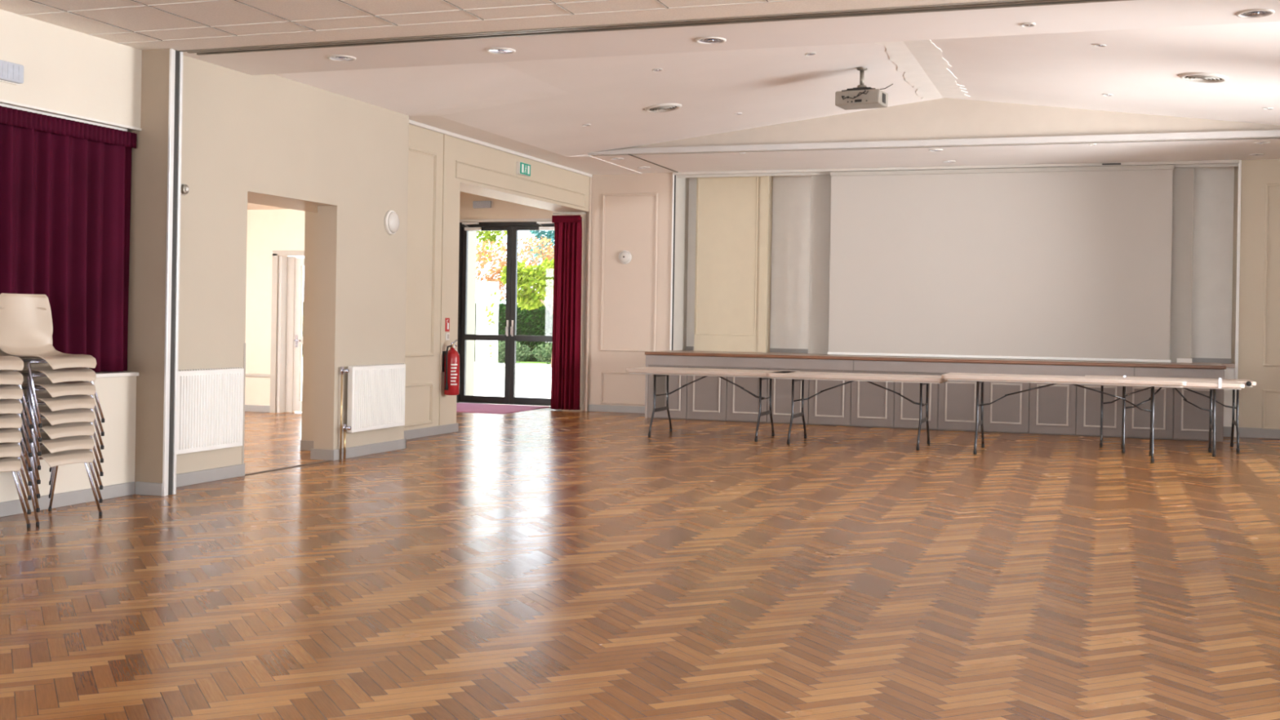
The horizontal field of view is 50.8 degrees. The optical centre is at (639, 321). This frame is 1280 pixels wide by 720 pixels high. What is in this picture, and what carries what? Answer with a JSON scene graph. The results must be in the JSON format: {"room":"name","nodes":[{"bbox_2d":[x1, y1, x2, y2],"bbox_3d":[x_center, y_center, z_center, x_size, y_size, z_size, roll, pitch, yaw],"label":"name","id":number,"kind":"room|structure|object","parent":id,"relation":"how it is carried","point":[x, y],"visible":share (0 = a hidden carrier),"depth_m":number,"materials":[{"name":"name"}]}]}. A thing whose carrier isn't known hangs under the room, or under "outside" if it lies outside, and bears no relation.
{"room":"community hall","nodes":[
{"label":"community hall","id":0,"kind":"room"},
{"bbox_2d":[0,8,408,502],"bbox_3d":[-5.218,-0.616,5.734,0.760,3.600,15.800,1,0,19],"label":"wall","id":1,"kind":"structure","parent":0,"point":[267,140],"depth_m":10.64,"materials":[{"name":"paint"}]},
{"bbox_2d":[0,59,23,84],"bbox_3d":[-3.907,-1.535,8.206,0.062,0.125,0.360,1,0,19],"label":"emergency light","id":2,"kind":"object","parent":1,"relation":"attached to","point":[11,73],"visible":1,"depth_m":8.27,"materials":[{"name":"white plastic"}]},
{"bbox_2d":[0,481,134,517],"bbox_3d":[-5.510,1.134,3.791,0.018,0.090,11.957,1,0,19],"label":"baseboard","id":3,"kind":"structure","parent":1,"relation":"attached to","point":[85,495],"depth_m":8.85,"materials":[{"name":"grey paint"}]},
{"bbox_2d":[0,103,136,372],"bbox_3d":[-4.336,-0.511,7.283,0.148,1.688,4.607,1,0,19],"label":"curtain","id":4,"kind":"object","parent":1,"relation":"hanging from","point":[65,182],"visible":0.89,"depth_m":8.94,"materials":[{"name":"red fabric"}]},
{"bbox_2d":[0,98,142,130],"bbox_3d":[-5.469,-1.380,3.799,0.012,0.016,11.972,1,0,19],"label":"trim","id":5,"kind":"structure","parent":1,"relation":"attached to","point":[1,100],"depth_m":8.79,"materials":[{"name":"white wood"}]},
{"bbox_2d":[95,371,138,377],"bbox_3d":[-5.623,0.333,3.843,0.305,0.027,11.972,1,0,19],"label":"trim","id":6,"kind":"structure","parent":1,"relation":"attached to","point":[102,374],"depth_m":9.27,"materials":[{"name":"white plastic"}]},
{"bbox_2d":[181,183,189,195],"bbox_3d":[-3.341,-0.970,9.874,0.054,0.084,0.072,1,0,19],"label":"thermostat","id":7,"kind":"object","parent":1,"relation":"attached to","point":[184,188],"visible":0.84,"depth_m":9.86,"materials":[{"name":"grey paint"}]},
{"bbox_2d":[176,367,244,454],"bbox_3d":[-3.258,0.660,10.127,0.095,0.613,0.800,1,0,19],"label":"radiator","id":8,"kind":"object","parent":1,"relation":"attached to","point":[210,401],"visible":0.95,"depth_m":10.08,"materials":[{"name":"white metal"}]},
{"bbox_2d":[177,367,242,371],"bbox_3d":[-3.241,0.357,10.123,0.046,0.008,0.768,1,0,19],"label":"grille","id":9,"kind":"object","parent":8,"relation":"attached to","point":[226,369],"depth_m":10.19,"materials":[{"name":"white metal"}]},
{"bbox_2d":[241,342,245,463],"bbox_3d":[-3.167,0.645,10.649,0.086,0.954,0.022,1,0,19],"label":"trim","id":10,"kind":"structure","parent":1,"relation":"attached to","point":[244,348],"depth_m":10.63,"materials":[{"name":"grey paint"}]},
{"bbox_2d":[244,459,332,475],"bbox_3d":[-2.936,1.219,11.256,0.040,0.004,1.280,1,0,19],"label":"trim","id":11,"kind":"structure","parent":1,"relation":"attached to","point":[328,460],"depth_m":11.21,"materials":[{"name":"wood"}]},
{"bbox_2d":[176,422,458,487],"bbox_3d":[-3.001,1.173,12.438,0.960,0.095,5.740,1,0,19],"label":"baseboard","id":12,"kind":"structure","parent":1,"relation":"attached to","point":[237,470],"depth_m":12.06,"materials":[{"name":"grey paint"}]},
{"bbox_2d":[339,363,405,459],"bbox_3d":[-2.450,0.812,12.418,0.121,0.830,1.062,1,0,19],"label":"radiator","id":13,"kind":"object","parent":1,"relation":"attached to","point":[376,392],"visible":1,"depth_m":12.34,"materials":[{"name":"white metal"}]},
{"bbox_2d":[348,363,404,366],"bbox_3d":[-2.427,0.401,12.466,0.046,0.008,0.928,1,0,19],"label":"grille","id":14,"kind":"object","parent":13,"relation":"attached to","point":[393,364],"depth_m":12.54,"materials":[{"name":"white metal"}]},
{"bbox_2d":[383,210,399,234],"bbox_3d":[-2.336,-0.939,12.748,0.067,0.230,0.230,1,0,19],"label":"wall lamp","id":15,"kind":"object","parent":1,"relation":"attached to","point":[391,221],"visible":1,"depth_m":12.69,"materials":[{"name":"white plastic"}]},
{"bbox_2d":[247,202,287,209],"bbox_3d":[-6.058,-1.860,14.619,6.900,0.740,6.520,1,0,19],"label":"ceiling","id":16,"kind":"structure","parent":0,"point":[250,206],"depth_m":17.35,"materials":[{"name":"paint"}]},
{"bbox_2d":[244,208,305,412],"bbox_3d":[-5.952,-0.528,14.591,7.560,3.400,6.950,1,0,19],"label":"wall","id":17,"kind":"structure","parent":0,"point":[268,231],"depth_m":17.68,"materials":[{"name":"paint"}]},
{"bbox_2d":[244,404,270,412],"bbox_3d":[-6.561,1.117,18.218,3.660,0.090,0.020,1,0,19],"label":"baseboard","id":18,"kind":"structure","parent":17,"relation":"attached to","point":[255,408],"depth_m":17.67,"materials":[{"name":"grey paint"}]},
{"bbox_2d":[245,373,270,377],"bbox_3d":[-6.554,0.682,18.215,3.660,0.040,0.025,1,0,19],"label":"trim","id":19,"kind":"structure","parent":17,"relation":"attached to","point":[246,375],"depth_m":17.66,"materials":[{"name":"grey paint"}]},
{"bbox_2d":[270,250,304,413],"bbox_3d":[-4.329,0.139,17.554,0.960,2.120,0.240,1,0,19],"label":"door","id":20,"kind":"structure","parent":17,"relation":"in","point":[286,338],"depth_m":17.65,"materials":[{"name":"grey paint"}]},
{"bbox_2d":[301,356,551,406],"bbox_3d":[-10.323,1.190,31.276,80.000,0.120,21.680,1,0,19],"label":"paving","id":21,"kind":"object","parent":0,"point":[532,380],"depth_m":28.08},
{"bbox_2d":[475,281,498,391],"bbox_3d":[-2.788,0.264,24.523,0.400,1.980,0.100,1,0,19],"label":"panel","id":22,"kind":"object","parent":21,"relation":"on","point":[482,361],"visible":1,"depth_m":24.48,"materials":[{"name":"glass"}]},
{"bbox_2d":[484,291,496,391],"bbox_3d":[-2.718,0.352,24.382,0.225,1.806,0.101,1,0,19],"label":"climbing plant","id":23,"kind":"object","parent":21,"relation":"on","point":[490,313],"visible":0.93,"depth_m":24.40,"materials":[{"name":"green plant"}]},
{"bbox_2d":[475,231,506,262],"bbox_3d":[-4.817,-1.054,39.788,2.122,4.554,1.440,1,0,19],"label":"slender tree","id":24,"kind":"object","parent":21,"relation":"on","point":[486,234],"visible":0.22,"depth_m":39.59,"materials":[{"name":"green plant"}]},
{"bbox_2d":[474,340,532,363],"bbox_3d":[-4.347,0.897,40.257,2.407,0.814,1.031,1,0,19],"label":"shrub","id":25,"kind":"object","parent":21,"relation":"on","point":[501,347],"visible":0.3,"depth_m":39.96,"materials":[{"name":"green plant"}]},
{"bbox_2d":[475,235,554,367],"bbox_3d":[-3.125,-0.558,37.089,3.789,3.620,1.284,1,0,19],"label":"autumn tree","id":26,"kind":"object","parent":21,"relation":"on","point":[496,271],"visible":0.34,"depth_m":37.14,"materials":[{"name":"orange plant"}]},
{"bbox_2d":[500,257,554,313],"bbox_3d":[-2.475,-0.175,32.946,2.020,2.877,1.264,1,0,7],"label":"tree","id":27,"kind":"object","parent":21,"relation":"on","point":[529,298],"visible":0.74,"depth_m":32.72,"materials":[{"name":"green plant"}]},
{"bbox_2d":[530,342,551,364],"bbox_3d":[-2.088,0.934,39.459,2.449,0.810,1.079,1,0,19],"label":"shrub","id":28,"kind":"object","parent":21,"relation":"on","point":[540,357],"visible":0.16,"depth_m":39.54,"materials":[{"name":"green plant"}]},
{"bbox_2d":[302,355,551,364],"bbox_3d":[0.293,1.360,61.824,80.000,0.130,43.000,1,0,19],"label":"lawn","id":29,"kind":"structure","parent":0,"point":[521,362],"depth_m":40.96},
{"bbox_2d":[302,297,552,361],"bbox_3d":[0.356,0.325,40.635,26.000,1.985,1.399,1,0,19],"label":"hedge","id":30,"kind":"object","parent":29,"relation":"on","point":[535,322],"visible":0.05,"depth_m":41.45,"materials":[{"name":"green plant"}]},
{"bbox_2d":[526,230,554,304],"bbox_3d":[-3.446,-1.469,50.983,1.894,5.429,1.619,1,0,19],"label":"tree","id":31,"kind":"object","parent":29,"relation":"on","point":[550,233],"visible":0.19,"depth_m":50.75,"materials":[{"name":"green plant"}]},
{"bbox_2d":[466,231,476,395],"bbox_3d":[-2.885,-0.478,20.994,0.350,3.600,0.740,1,0,19],"label":"wall","id":32,"kind":"structure","parent":0,"point":[472,248],"depth_m":21.15,"materials":[{"name":"paint"}]},
{"bbox_2d":[404,124,589,431],"bbox_3d":[-1.923,-0.562,16.155,0.502,3.600,6.050,1,0,19],"label":"wall","id":33,"kind":"structure","parent":0,"point":[441,166],"depth_m":14.72,"materials":[{"name":"beige paint"}]},
{"bbox_2d":[444,317,449,331],"bbox_3d":[-2.127,0.035,14.883,0.009,0.150,0.100,1,0,19],"label":"sign plate","id":34,"kind":"object","parent":33,"relation":"attached to","point":[446,320],"visible":1,"depth_m":14.87,"materials":[{"name":"plastic"}]},
{"bbox_2d":[442,339,459,395],"bbox_3d":[-2.071,0.502,14.784,0.178,0.608,0.180,1,0,-24],"label":"fire extinguisher","id":35,"kind":"object","parent":33,"relation":"attached to","point":[451,357],"visible":1,"depth_m":14.72,"materials":[{"name":"red metal"}]},
{"bbox_2d":[408,119,592,177],"bbox_3d":[-1.671,-2.065,16.065,0.030,0.045,6.030,1,0,19],"label":"trim","id":36,"kind":"structure","parent":33,"relation":"attached to","point":[411,122],"depth_m":15.86,"materials":[{"name":"white wood"}]},
{"bbox_2d":[515,161,530,176],"bbox_3d":[-1.440,-1.889,16.688,0.063,0.150,0.320,1,0,19],"label":"exit sign","id":37,"kind":"object","parent":33,"relation":"attached to","point":[522,168],"visible":1,"depth_m":16.62,"materials":[{"name":"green plastic"}]},
{"bbox_2d":[550,212,586,409],"bbox_3d":[-1.013,-0.149,18.882,0.498,2.765,0.158,1,0,19],"label":"curtain","id":38,"kind":"object","parent":33,"relation":"hanging from","point":[567,267],"visible":1,"depth_m":18.86,"materials":[{"name":"red fabric"}]},
{"bbox_2d":[585,177,591,411],"bbox_3d":[-0.719,-0.384,18.898,0.020,3.285,0.055,1,0,19],"label":"trim","id":39,"kind":"structure","parent":33,"relation":"attached to","point":[590,178],"depth_m":18.88,"materials":[{"name":"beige paint"}]},
{"bbox_2d":[0,0,1005,50],"bbox_3d":[-0.912,-1.953,2.371,9.540,0.184,11.860,1,0,19],"label":"ceiling","id":40,"kind":"structure","parent":0,"point":[141,24],"depth_m":8.23,"materials":[{"name":"tile"}]},
{"bbox_2d":[459,191,586,410],"bbox_3d":[-2.255,-0.467,18.557,2.540,3.400,3.430,1,0,19],"label":"wall","id":41,"kind":"structure","parent":0,"point":[501,209],"depth_m":20.01,"materials":[{"name":"paint"}]},
{"bbox_2d":[472,200,493,208],"bbox_3d":[-2.361,-1.754,20.171,0.320,0.110,0.062,1,0,19],"label":"emergency light","id":42,"kind":"object","parent":41,"relation":"attached to","point":[476,204],"visible":1,"depth_m":20.14,"materials":[{"name":"white plastic"}]},
{"bbox_2d":[456,221,554,406],"bbox_3d":[-1.938,-0.124,20.080,1.750,2.725,0.220,1,0,19],"label":"door","id":43,"kind":"structure","parent":41,"relation":"in","point":[512,228],"depth_m":20.13,"materials":[{"name":"black metal"}]},
{"bbox_2d":[459,217,583,222],"bbox_3d":[-1.670,-1.503,19.947,2.300,0.040,0.030,1,0,19],"label":"trim","id":44,"kind":"structure","parent":41,"relation":"attached to","point":[486,220],"depth_m":20.05,"materials":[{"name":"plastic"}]},
{"bbox_2d":[582,172,678,411],"bbox_3d":[-0.026,-0.530,19.110,1.305,3.600,0.822,1,0,19],"label":"wall","id":45,"kind":"structure","parent":0,"point":[629,310],"depth_m":18.75,"materials":[{"name":"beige paint"}]},
{"bbox_2d":[588,404,644,413],"bbox_3d":[-0.197,1.219,18.737,1.118,0.095,0.020,1,0,19],"label":"baseboard","id":46,"kind":"structure","parent":45,"relation":"attached to","point":[606,408],"depth_m":18.77,"materials":[{"name":"grey paint"}]},
{"bbox_2d":[618,250,631,263],"bbox_3d":[-0.214,-0.899,18.727,0.190,0.190,0.072,1,0,19],"label":"fire alarm","id":47,"kind":"object","parent":45,"relation":"attached to","point":[624,256],"visible":1,"depth_m":18.71,"materials":[{"name":"white plastic"}]},
{"bbox_2d":[670,172,675,350],"bbox_3d":[0.452,-0.827,18.517,0.038,2.449,0.029,1,0,19],"label":"trim","id":48,"kind":"structure","parent":45,"relation":"attached to","point":[673,175],"depth_m":18.51,"materials":[{"name":"white paint"}]},
{"bbox_2d":[672,175,688,350],"bbox_3d":[0.572,-0.826,18.811,0.012,2.450,0.598,1,0,19],"label":"trim","id":49,"kind":"structure","parent":45,"relation":"attached to","point":[682,201],"depth_m":18.79,"materials":[{"name":"grey paint"}]},
{"bbox_2d":[0,396,1279,719],"bbox_3d":[-2.760,1.285,8.416,17.300,0.120,22.500,1,0,19],"label":"floor","id":50,"kind":"structure","parent":0,"point":[547,563],"depth_m":6.63,"materials":[{"name":"wood"}]},
{"bbox_2d":[0,457,31,528],"bbox_3d":[-3.882,0.808,7.760,0.485,0.795,0.500,1,0,24],"label":"plastic chair","id":51,"kind":"object","parent":50,"relation":"on","point":[12,464],"visible":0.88,"depth_m":7.82,"materials":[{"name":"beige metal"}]},
{"bbox_2d":[0,442,31,514],"bbox_3d":[-3.879,0.725,7.759,0.485,0.795,0.500,1,0,24],"label":"plastic chair","id":52,"kind":"object","parent":51,"relation":"on","point":[6,449],"visible":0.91,"depth_m":7.81,"materials":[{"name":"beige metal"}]},
{"bbox_2d":[0,427,31,500],"bbox_3d":[-3.877,0.641,7.759,0.485,0.795,0.500,1,0,24],"label":"plastic chair","id":53,"kind":"object","parent":52,"relation":"on","point":[6,434],"visible":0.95,"depth_m":7.80,"materials":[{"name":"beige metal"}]},
{"bbox_2d":[0,413,31,485],"bbox_3d":[-3.875,0.558,7.759,0.485,0.795,0.500,1,0,24],"label":"plastic chair","id":54,"kind":"object","parent":53,"relation":"on","point":[6,420],"visible":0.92,"depth_m":7.80,"materials":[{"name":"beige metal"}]},
{"bbox_2d":[0,399,31,471],"bbox_3d":[-3.872,0.474,7.758,0.485,0.795,0.500,1,0,24],"label":"plastic chair","id":55,"kind":"object","parent":54,"relation":"on","point":[6,406],"visible":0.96,"depth_m":7.79,"materials":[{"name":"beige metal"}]},
{"bbox_2d":[0,384,32,457],"bbox_3d":[-3.870,0.391,7.758,0.485,0.795,0.500,1,0,24],"label":"plastic chair","id":56,"kind":"object","parent":55,"relation":"on","point":[6,391],"visible":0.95,"depth_m":7.79,"materials":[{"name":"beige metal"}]},
{"bbox_2d":[0,369,32,443],"bbox_3d":[-3.868,0.307,7.758,0.485,0.795,0.500,1,0,24],"label":"plastic chair","id":57,"kind":"object","parent":56,"relation":"on","point":[6,376],"visible":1,"depth_m":7.80,"materials":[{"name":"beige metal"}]},
{"bbox_2d":[0,355,33,428],"bbox_3d":[-3.865,0.224,7.757,0.485,0.795,0.500,1,0,24],"label":"plastic chair","id":58,"kind":"object","parent":57,"relation":"on","point":[6,362],"visible":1,"depth_m":7.79,"materials":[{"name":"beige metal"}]},
{"bbox_2d":[19,442,102,526],"bbox_3d":[-3.670,0.812,8.279,0.485,0.795,0.500,1,0,24],"label":"plastic chair","id":59,"kind":"object","parent":50,"relation":"on","point":[80,455],"visible":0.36,"depth_m":8.24,"materials":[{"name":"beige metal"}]},
{"bbox_2d":[19,428,102,512],"bbox_3d":[-3.667,0.728,8.278,0.485,0.795,0.500,1,0,24],"label":"plastic chair","id":60,"kind":"object","parent":59,"relation":"on","point":[73,442],"visible":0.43,"depth_m":8.21,"materials":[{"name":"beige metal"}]},
{"bbox_2d":[20,413,102,497],"bbox_3d":[-3.665,0.645,8.278,0.485,0.795,0.500,1,0,24],"label":"plastic chair","id":61,"kind":"object","parent":60,"relation":"on","point":[74,428],"visible":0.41,"depth_m":8.20,"materials":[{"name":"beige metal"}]},
{"bbox_2d":[16,399,103,484],"bbox_3d":[-3.663,0.561,8.278,0.485,0.795,0.500,1,0,24],"label":"plastic chair","id":62,"kind":"object","parent":61,"relation":"on","point":[77,415],"visible":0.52,"depth_m":8.20,"materials":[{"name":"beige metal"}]},
{"bbox_2d":[16,384,103,470],"bbox_3d":[-3.660,0.478,8.277,0.485,0.795,0.500,1,0,24],"label":"plastic chair","id":63,"kind":"object","parent":62,"relation":"on","point":[82,401],"visible":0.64,"depth_m":8.21,"materials":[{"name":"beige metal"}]},
{"bbox_2d":[11,369,104,456],"bbox_3d":[-3.658,0.395,8.277,0.485,0.795,0.500,1,0,24],"label":"plastic chair","id":64,"kind":"object","parent":63,"relation":"on","point":[41,384],"visible":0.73,"depth_m":8.20,"materials":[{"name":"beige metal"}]},
{"bbox_2d":[0,306,104,441],"bbox_3d":[-3.656,0.311,8.277,0.485,0.795,0.500,1,0,24],"label":"plastic chair","id":65,"kind":"object","parent":64,"relation":"on","point":[41,370],"visible":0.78,"depth_m":8.21,"materials":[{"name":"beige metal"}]},
{"bbox_2d":[0,293,104,427],"bbox_3d":[-3.653,0.228,8.277,0.485,0.795,0.500,1,0,24],"label":"plastic chair","id":66,"kind":"object","parent":65,"relation":"on","point":[26,331],"visible":0.99,"depth_m":8.35,"materials":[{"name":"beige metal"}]},
{"bbox_2d":[123,48,178,493],"bbox_3d":[-3.631,-0.440,9.560,0.750,3.300,0.122,1,0,19],"label":"wall pier","id":67,"kind":"object","parent":50,"relation":"on","point":[148,184],"visible":0.29,"depth_m":9.43,"materials":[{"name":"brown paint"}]},
{"bbox_2d":[135,481,162,496],"bbox_3d":[-3.429,1.169,9.406,0.225,0.090,0.017,1,0,19],"label":"baseboard","id":68,"kind":"object","parent":67,"relation":"attached to","point":[144,488],"visible":1,"depth_m":9.40,"materials":[{"name":"grey paint"}]},
{"bbox_2d":[162,48,182,496],"bbox_3d":[-3.271,-0.342,9.428,0.019,3.115,0.129,1,0,19],"label":"trim","id":69,"kind":"structure","parent":67,"relation":"attached to","point":[175,62],"depth_m":9.43,"materials":[{"name":"metal"}]},
{"bbox_2d":[456,402,550,413],"bbox_3d":[-2.265,1.226,19.127,1.480,0.012,1.640,1,0,19],"label":"door mat","id":70,"kind":"object","parent":50,"relation":"on","point":[460,406],"visible":0.74,"depth_m":19.08,"materials":[{"name":"carpet"}]},
{"bbox_2d":[626,366,795,441],"bbox_3d":[0.813,0.911,15.021,1.830,0.745,0.804,1,0,19],"label":"folding table","id":71,"kind":"object","parent":50,"relation":"on","point":[656,371],"visible":0.96,"depth_m":14.88,"materials":[{"name":"plastic"}]},
{"bbox_2d":[766,371,947,450],"bbox_3d":[2.328,0.936,14.356,1.850,0.745,0.834,1,0,20],"label":"folding table","id":72,"kind":"object","parent":50,"relation":"on","point":[923,380],"visible":0.94,"depth_m":14.18,"materials":[{"name":"plastic"}]},
{"bbox_2d":[644,351,1226,441],"bbox_3d":[3.521,0.891,16.985,7.049,0.874,0.868,1,0,19],"label":"stage","id":73,"kind":"object","parent":50,"relation":"on","point":[1059,409],"visible":0.7,"depth_m":16.50,"materials":[{"name":"beige paint"}]},
{"bbox_2d":[941,372,1186,462],"bbox_3d":[4.238,0.948,13.545,2.300,0.785,0.834,1,0,20],"label":"folding table","id":74,"kind":"object","parent":50,"relation":"on","point":[980,378],"visible":1,"depth_m":13.34,"materials":[{"name":"plastic"}]},
{"bbox_2d":[1084,374,1256,452],"bbox_3d":[5.750,0.990,14.700,1.720,0.751,0.818,1,0,19],"label":"folding table","id":75,"kind":"object","parent":50,"relation":"on","point":[1248,383],"visible":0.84,"depth_m":14.65,"materials":[{"name":"plastic"}]},
{"bbox_2d":[1099,375,1244,457],"bbox_3d":[5.486,0.961,13.998,1.400,0.800,0.745,1,0,19],"label":"folding table","id":76,"kind":"object","parent":50,"relation":"on","point":[1212,385],"visible":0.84,"depth_m":13.79,"materials":[{"name":"plastic"}]},
{"bbox_2d":[182,0,1279,75],"bbox_3d":[1.271,-2.104,8.642,9.540,0.450,0.963,1,0,19],"label":"ceiling beam","id":77,"kind":"structure","parent":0,"point":[1132,14],"depth_m":8.85,"materials":[{"name":"paint"}]},
{"bbox_2d":[327,54,355,61],"bbox_3d":[-2.189,-1.931,9.877,0.210,0.010,0.208,1,0,19],"label":"recessed light","id":78,"kind":"object","parent":77,"relation":"attached to","point":[334,57],"visible":1,"depth_m":9.87,"materials":[{"name":"white plastic"}]},
{"bbox_2d":[486,47,515,54],"bbox_3d":[-0.982,-1.911,9.510,0.210,0.010,0.208,1,0,19],"label":"recessed light","id":79,"kind":"object","parent":77,"relation":"attached to","point":[503,51],"visible":1,"depth_m":9.50,"materials":[{"name":"white plastic"}]},
{"bbox_2d":[178,0,1130,55],"bbox_3d":[1.186,-1.917,8.040,9.299,0.187,0.223,1,0,19],"label":"trim","id":80,"kind":"structure","parent":77,"relation":"attached to","point":[1007,3],"depth_m":8.41,"materials":[{"name":"grey metal"}]},
{"bbox_2d":[695,36,726,44],"bbox_3d":[0.476,-1.887,9.046,0.210,0.010,0.208,1,0,19],"label":"recessed light","id":81,"kind":"object","parent":77,"relation":"attached to","point":[704,40],"visible":1,"depth_m":9.04,"materials":[{"name":"white plastic"}]},
{"bbox_2d":[1021,22,1035,26],"bbox_3d":[2.428,-1.855,8.420,0.090,0.010,0.089,1,0,19],"label":"recessed light","id":82,"kind":"object","parent":77,"relation":"attached to","point":[1024,24],"visible":1,"depth_m":8.41,"materials":[{"name":"white plastic"}]},
{"bbox_2d":[1235,8,1275,17],"bbox_3d":[3.666,-1.834,8.021,0.210,0.010,0.208,1,0,19],"label":"recessed light","id":83,"kind":"object","parent":77,"relation":"attached to","point":[1253,13],"visible":1,"depth_m":8.02,"materials":[{"name":"white plastic"}]},
{"bbox_2d":[693,176,773,352],"bbox_3d":[1.293,-0.812,18.712,1.030,2.454,0.250,1,0,19],"label":"panel","id":84,"kind":"object","parent":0,"point":[734,229],"visible":0.84,"depth_m":18.61,"materials":[{"name":"paint"}]},
{"bbox_2d":[274,21,1279,157],"bbox_3d":[2.250,-2.323,12.301,10.100,0.800,6.590,1,0,19],"label":"ceiling","id":85,"kind":"structure","parent":0,"point":[536,108],"depth_m":13.00,"materials":[{"name":"paint"}]},
{"bbox_2d":[644,102,681,112],"bbox_3d":[0.246,-2.267,14.305,0.396,0.067,0.399,1,0,24],"label":"recessed light","id":86,"kind":"object","parent":85,"relation":"in","point":[668,107],"visible":1,"depth_m":14.24,"materials":[{"name":"white plastic"}]},
{"bbox_2d":[835,67,893,110],"bbox_3d":[2.228,-2.307,13.241,0.557,0.377,0.335,1,0,27],"label":"projector","id":87,"kind":"object","parent":85,"relation":"hanging from","point":[860,97],"visible":1,"depth_m":13.18,"materials":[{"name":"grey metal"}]},
{"bbox_2d":[882,93,885,103],"bbox_3d":[2.389,-2.186,13.176,0.004,0.090,0.100,1,0,27],"label":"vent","id":88,"kind":"object","parent":87,"relation":"attached to","point":[883,95],"depth_m":13.17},
{"bbox_2d":[874,40,970,99],"bbox_3d":[2.403,-2.537,12.159,0.584,0.024,6.401,1,0,19],"label":"ceiling panel","id":89,"kind":"object","parent":85,"relation":"attached to","point":[925,68],"depth_m":13.47,"materials":[{"name":"paint"}]},
{"bbox_2d":[1093,43,1106,47],"bbox_3d":[3.888,-2.334,11.377,0.099,0.021,0.100,1,0,-29],"label":"recessed light","id":90,"kind":"object","parent":85,"relation":"in","point":[1099,45],"visible":1,"depth_m":11.37,"materials":[{"name":"white plastic"}]},
{"bbox_2d":[1178,72,1228,83],"bbox_3d":[5.091,-2.202,12.165,0.416,0.070,0.419,1,0,34],"label":"recessed light","id":91,"kind":"object","parent":85,"relation":"in","point":[1203,77],"visible":1,"depth_m":12.11,"materials":[{"name":"white plastic"}]},
{"bbox_2d":[537,138,1279,174],"bbox_3d":[3.578,-2.132,16.708,10.480,0.278,2.610,1,0,19],"label":"ceiling","id":92,"kind":"structure","parent":0,"point":[1221,149],"depth_m":16.38,"materials":[{"name":"paint"}]},
{"bbox_2d":[827,164,1173,362],"bbox_3d":[4.488,-0.737,17.079,4.220,2.409,0.044,1,0,19],"label":"projection screen","id":93,"kind":"object","parent":92,"relation":"hanging from","point":[1068,263],"visible":1,"depth_m":17.03,"materials":[{"name":"fabric"}]},
{"bbox_2d":[1253,141,1270,144],"bbox_3d":[6.763,-1.943,14.642,0.170,0.010,0.169,1,0,19],"label":"recessed light","id":94,"kind":"object","parent":92,"relation":"in","point":[1259,142],"visible":1,"depth_m":14.62,"materials":[{"name":"white plastic"}]},
{"bbox_2d":[589,97,1279,155],"bbox_3d":[3.748,-2.290,15.301,9.240,0.598,0.059,1,0,19],"label":"wall","id":95,"kind":"structure","parent":0,"point":[943,118],"depth_m":15.31,"materials":[{"name":"paint"}]},
{"bbox_2d":[627,154,678,172],"bbox_3d":[0.188,-2.053,17.514,0.020,0.008,1.988,1,0,19],"label":"trim","id":96,"kind":"structure","parent":95,"relation":"attached to","point":[628,154],"depth_m":17.43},
{"bbox_2d":[587,129,1279,155],"bbox_3d":[3.724,-2.034,15.246,9.240,0.070,0.055,1,0,19],"label":"ceiling beam","id":97,"kind":"structure","parent":95,"relation":"attached to","point":[1267,133],"depth_m":15.27,"materials":[{"name":"paint"}]},
{"bbox_2d":[678,350,1235,368],"bbox_3d":[3.905,0.481,17.633,7.097,0.043,0.580,1,0,19],"label":"floor","id":98,"kind":"structure","parent":0,"point":[1228,365],"depth_m":17.38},
{"bbox_2d":[686,166,1234,363],"bbox_3d":[4.049,-0.463,18.022,7.110,3.600,0.200,1,0,19],"label":"wall panels","id":99,"kind":"object","parent":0,"point":[1214,187],"visible":0.14,"depth_m":18.52,"materials":[{"name":"white paint"}]},
{"bbox_2d":[685,346,1231,363],"bbox_3d":[4.005,0.433,17.916,7.097,0.054,0.020,1,0,19],"label":"baseboard","id":100,"kind":"structure","parent":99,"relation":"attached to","point":[687,348],"depth_m":18.50,"materials":[{"name":"grey paint"}]},
{"bbox_2d":[808,167,1194,362],"bbox_3d":[4.587,-0.757,17.445,4.745,2.454,0.480,1,0,19],"label":"wall","id":101,"kind":"structure","parent":0,"point":[1182,200],"depth_m":16.51,"materials":[{"name":"grey paint"}]},
{"bbox_2d":[1176,358,1191,363],"bbox_3d":[6.649,0.477,16.445,0.175,0.054,0.038,1,0,19],"label":"trim","id":102,"kind":"structure","parent":101,"relation":"attached to","point":[1178,360],"depth_m":16.43,"materials":[{"name":"white paint"}]},
{"bbox_2d":[1223,159,1279,429],"bbox_3d":[4.819,-0.451,17.426,8.955,3.600,0.820,1,0,19],"label":"wall","id":103,"kind":"structure","parent":0,"point":[1259,331],"depth_m":16.12,"materials":[{"name":"beige paint"}]},
{"bbox_2d":[674,160,1239,177],"bbox_3d":[3.845,-1.961,17.363,7.110,0.069,0.136,1,0,19],"label":"trim","id":104,"kind":"structure","parent":103,"relation":"attached to","point":[1209,163],"depth_m":17.34,"materials":[{"name":"grey paint"}]},
{"bbox_2d":[1222,426,1234,436],"bbox_3d":[7.066,1.327,16.232,0.180,0.120,0.018,1,0,19],"label":"baseboard","id":105,"kind":"structure","parent":103,"relation":"attached to","point":[1227,430],"depth_m":16.22,"materials":[{"name":"grey paint"}]},
{"bbox_2d":[1233,160,1241,437],"bbox_3d":[7.181,-0.276,16.175,0.033,3.329,0.029,1,0,19],"label":"trim","id":106,"kind":"structure","parent":103,"relation":"attached to","point":[1240,161],"depth_m":16.16,"materials":[{"name":"white paint"}]},
{"bbox_2d":[1238,426,1279,439],"bbox_3d":[7.927,1.341,15.913,1.595,0.120,0.020,1,0,19],"label":"baseboard","id":107,"kind":"structure","parent":103,"relation":"attached to","point":[1257,433],"depth_m":16.09,"materials":[{"name":"grey paint"}]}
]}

